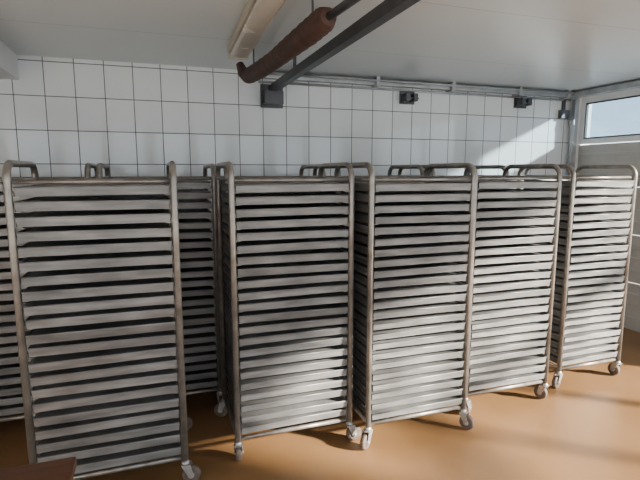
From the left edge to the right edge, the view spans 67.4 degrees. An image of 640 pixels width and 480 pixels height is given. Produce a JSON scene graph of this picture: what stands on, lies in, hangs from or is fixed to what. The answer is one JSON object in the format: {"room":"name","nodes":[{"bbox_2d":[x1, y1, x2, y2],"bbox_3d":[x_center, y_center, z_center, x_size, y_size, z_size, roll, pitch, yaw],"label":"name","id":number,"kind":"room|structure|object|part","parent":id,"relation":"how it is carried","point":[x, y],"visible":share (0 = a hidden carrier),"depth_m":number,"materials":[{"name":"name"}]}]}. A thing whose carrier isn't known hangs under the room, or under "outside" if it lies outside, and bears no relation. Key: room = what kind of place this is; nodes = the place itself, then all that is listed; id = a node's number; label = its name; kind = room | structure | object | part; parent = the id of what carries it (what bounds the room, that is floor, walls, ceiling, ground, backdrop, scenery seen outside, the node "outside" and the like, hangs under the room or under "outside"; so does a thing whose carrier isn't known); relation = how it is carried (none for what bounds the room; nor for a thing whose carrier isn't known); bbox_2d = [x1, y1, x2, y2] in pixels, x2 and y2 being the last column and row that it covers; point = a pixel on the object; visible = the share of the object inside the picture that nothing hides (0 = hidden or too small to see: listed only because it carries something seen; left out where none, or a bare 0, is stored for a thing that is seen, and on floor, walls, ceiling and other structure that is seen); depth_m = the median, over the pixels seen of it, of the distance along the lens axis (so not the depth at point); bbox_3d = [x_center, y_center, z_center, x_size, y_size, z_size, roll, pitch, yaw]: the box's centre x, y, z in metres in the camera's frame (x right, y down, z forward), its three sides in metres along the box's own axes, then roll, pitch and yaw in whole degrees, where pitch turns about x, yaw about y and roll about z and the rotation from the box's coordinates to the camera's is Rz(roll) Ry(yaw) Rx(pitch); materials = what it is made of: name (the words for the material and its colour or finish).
{"room":"commercial kitchen","nodes":[
{"label":"commercial kitchen","id":0,"kind":"room"},
{"bbox_2d":[0,55,571,345],"bbox_3d":[-0.772,-0.296,4.861,8.500,2.700,0.200,-3,9,-19],"label":"wall","id":1,"kind":"structure","parent":0,"point":[61,115],"depth_m":4.61,"materials":[{"name":"white tile"}]},
{"bbox_2d":[260,0,419,108],"bbox_3d":[0.264,-1.158,2.564,0.220,0.340,4.540,-3,9,-19],"label":"track rail","id":2,"kind":"object","parent":1,"relation":"attached to","point":[271,95],"depth_m":3.00,"materials":[{"name":"grey metal"}]},
{"bbox_2d":[399,91,418,104],"bbox_3d":[0.954,-1.525,5.113,0.180,0.140,0.120,-3,9,-19],"label":"wall bracket","id":3,"kind":"object","parent":1,"relation":"attached to","point":[404,97],"depth_m":5.10,"materials":[{"name":"black metal"}]},
{"bbox_2d":[513,96,531,108],"bbox_3d":[2.372,-1.614,5.593,0.180,0.140,0.120,-3,9,-19],"label":"wall bracket","id":4,"kind":"object","parent":1,"relation":"attached to","point":[518,102],"depth_m":5.57,"materials":[{"name":"black metal"}]},
{"bbox_2d":[558,100,569,118],"bbox_3d":[2.967,-1.589,5.836,0.120,0.220,0.060,-3,9,-19],"label":"junction box","id":5,"kind":"object","parent":1,"relation":"attached to","point":[562,114],"visible":1,"depth_m":5.82,"materials":[{"name":"metal"}]},
{"bbox_2d":[0,0,639,91],"bbox_3d":[0.390,-1.225,1.316,8.500,0.150,7.340,-3,9,-19],"label":"ceiling","id":6,"kind":"structure","parent":0,"point":[549,45],"depth_m":3.43,"materials":[{"name":"paint"}]},
{"bbox_2d":[0,41,18,79],"bbox_3d":[-1.723,-0.948,0.621,0.730,0.200,6.940,-3,9,-19],"label":"ceiling beam","id":7,"kind":"structure","parent":6,"relation":"attached to","point":[8,58],"depth_m":3.75,"materials":[{"name":"white paint"}]},
{"bbox_2d":[227,0,285,59],"bbox_3d":[-0.404,-1.341,2.979,0.170,0.095,1.580,-2,9,-17],"label":"ceiling lamp","id":8,"kind":"object","parent":6,"relation":"attached to","point":[257,15],"visible":1,"depth_m":2.93,"materials":[{"name":"white plastic"}]},
{"bbox_2d":[236,0,360,83],"bbox_3d":[0.129,-1.145,2.259,0.140,0.279,3.662,-4,9,-24],"label":"pipe","id":9,"kind":"object","parent":6,"relation":"attached to","point":[321,21],"visible":1,"depth_m":2.74,"materials":[{"name":"metal"}]},
{"bbox_2d":[0,327,639,479],"bbox_3d":[0.390,1.571,1.719,8.500,0.100,7.340,-3,9,-19],"label":"floor","id":10,"kind":"structure","parent":0,"point":[587,427],"depth_m":3.11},
{"bbox_2d":[0,457,76,479],"bbox_3d":[-1.149,1.207,1.217,0.900,0.763,0.800,-3,9,-19],"label":"wooden table","id":11,"kind":"object","parent":10,"relation":"on","point":[59,469],"visible":1,"depth_m":1.59,"materials":[{"name":"brown wood"}]},
{"bbox_2d":[0,163,96,421],"bbox_3d":[-1.926,0.378,3.329,0.850,1.802,0.685,-3,9,-19],"label":"trolley","id":12,"kind":"object","parent":10,"relation":"on","point":[11,398],"visible":0.21,"depth_m":3.08,"materials":[{"name":"metal"}]},
{"bbox_2d":[2,160,200,479],"bbox_3d":[-1.200,0.462,2.746,0.901,1.802,0.650,-3,9,-19],"label":"trolley","id":13,"kind":"object","parent":10,"relation":"on","point":[102,295],"visible":1,"depth_m":2.49,"materials":[{"name":"metal"}]},
{"bbox_2d":[97,163,221,402],"bbox_3d":[-1.180,0.340,3.594,0.871,1.802,0.727,-3,9,-19],"label":"trolley","id":14,"kind":"object","parent":10,"relation":"on","point":[202,370],"visible":0.38,"depth_m":3.44,"materials":[{"name":"metal"}]},
{"bbox_2d":[215,164,325,406],"bbox_3d":[-0.406,0.297,3.891,0.876,1.802,0.705,-3,9,-19],"label":"trolley","id":15,"kind":"object","parent":10,"relation":"on","point":[306,166],"visible":0.07,"depth_m":3.89,"materials":[{"name":"metal"}]},
{"bbox_2d":[214,162,360,460],"bbox_3d":[-0.245,0.399,3.180,0.880,1.802,0.662,-3,9,-19],"label":"trolley","id":16,"kind":"object","parent":10,"relation":"on","point":[284,279],"visible":1,"depth_m":2.92,"materials":[{"name":"metal"}]},
{"bbox_2d":[313,164,423,247],"bbox_3d":[0.389,0.262,4.134,0.847,1.802,0.726,-3,9,-19],"label":"trolley","id":17,"kind":"object","parent":10,"relation":"on","point":[413,166],"visible":0.05,"depth_m":3.88,"materials":[{"name":"metal"}]},
{"bbox_2d":[334,162,476,449],"bbox_3d":[0.541,0.378,3.329,0.841,1.802,0.727,-3,9,-19],"label":"trolley","id":18,"kind":"object","parent":10,"relation":"on","point":[408,315],"visible":0.88,"depth_m":3.09,"materials":[{"name":"metal"}]},
{"bbox_2d":[398,165,507,190],"bbox_3d":[1.207,0.218,4.438,0.828,1.802,0.706,-3,9,-19],"label":"trolley","id":19,"kind":"object","parent":10,"relation":"on","point":[502,167],"visible":0.05,"depth_m":4.39,"materials":[{"name":"metal"}]},
{"bbox_2d":[428,164,561,412],"bbox_3d":[1.297,0.316,3.760,0.828,1.802,0.693,-3,9,-19],"label":"trolley","id":20,"kind":"object","parent":10,"relation":"on","point":[506,331],"visible":0.71,"depth_m":3.49,"materials":[{"name":"metal"}]},
{"bbox_2d":[467,165,570,188],"bbox_3d":[1.956,0.157,4.859,0.853,1.802,0.648,-3,9,-19],"label":"trolley","id":21,"kind":"object","parent":10,"relation":"on","point":[526,170],"visible":0.05,"depth_m":4.58,"materials":[{"name":"metal"}]},
{"bbox_3d":[1.948,0.090,4.847,0.760,1.666,0.615,-3,9,-19],"label":"tubular frame","id":22,"kind":"part","parent":21,"relation":"part of","materials":[{"name":"metal"}]},
{"bbox_2d":[516,164,637,387],"bbox_3d":[2.154,0.257,4.170,0.800,1.802,0.654,-3,9,-19],"label":"trolley","id":23,"kind":"object","parent":10,"relation":"on","point":[584,317],"visible":0.79,"depth_m":3.92,"materials":[{"name":"metal"}]},
{"bbox_2d":[258,72,574,100],"bbox_3d":[1.249,-1.651,5.190,3.860,0.112,0.134,-3,9,-19],"label":"pipe","id":24,"kind":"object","parent":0,"point":[375,82],"depth_m":5.12,"materials":[{"name":"grey metal"}]},
{"bbox_2d":[566,80,636,174],"bbox_3d":[4.314,-0.007,2.857,0.200,2.700,6.940,-3,9,-19],"label":"wall","id":25,"kind":"structure","parent":0,"point":[580,99],"depth_m":5.87,"materials":[{"name":"white paint"}]},
{"bbox_2d":[566,99,579,174],"bbox_3d":[3.414,-0.271,5.033,0.075,2.600,2.090,-3,9,-19],"label":"door frame","id":26,"kind":"structure","parent":25,"relation":"in","point":[573,122],"depth_m":5.83,"materials":[{"name":"grey metal"}]},
{"bbox_2d":[571,80,639,97],"bbox_3d":[3.402,-1.606,4.836,0.100,0.060,2.070,-3,9,-19],"label":"rail","id":27,"kind":"object","parent":25,"relation":"attached to","point":[633,84],"depth_m":5.32,"materials":[{"name":"grey metal"}]},
{"bbox_2d":[577,88,639,332],"bbox_3d":[3.502,-0.295,5.060,0.050,2.640,1.970,-3,9,-19],"label":"door","id":28,"kind":"structure","parent":25,"relation":"in","point":[611,153],"depth_m":5.34,"materials":[{"name":"paint"}]},
{"bbox_2d":[583,95,639,138],"bbox_3d":[3.491,-1.304,4.911,0.032,0.420,1.830,-3,9,-19],"label":"window","id":29,"kind":"structure","parent":28,"relation":"attached to","point":[587,104],"depth_m":5.60,"materials":[{"name":"plastic"}]},
{"label":"outside","id":30,"kind":"structure","parent":0,"visible":0},
{"bbox_2d":[607,186,639,283],"bbox_3d":[1.550,1.487,3.425,195.000,0.180,195.000,-3,9,-19],"label":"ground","id":31,"kind":"structure","parent":30,"point":[607,186],"depth_m":57.88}
]}

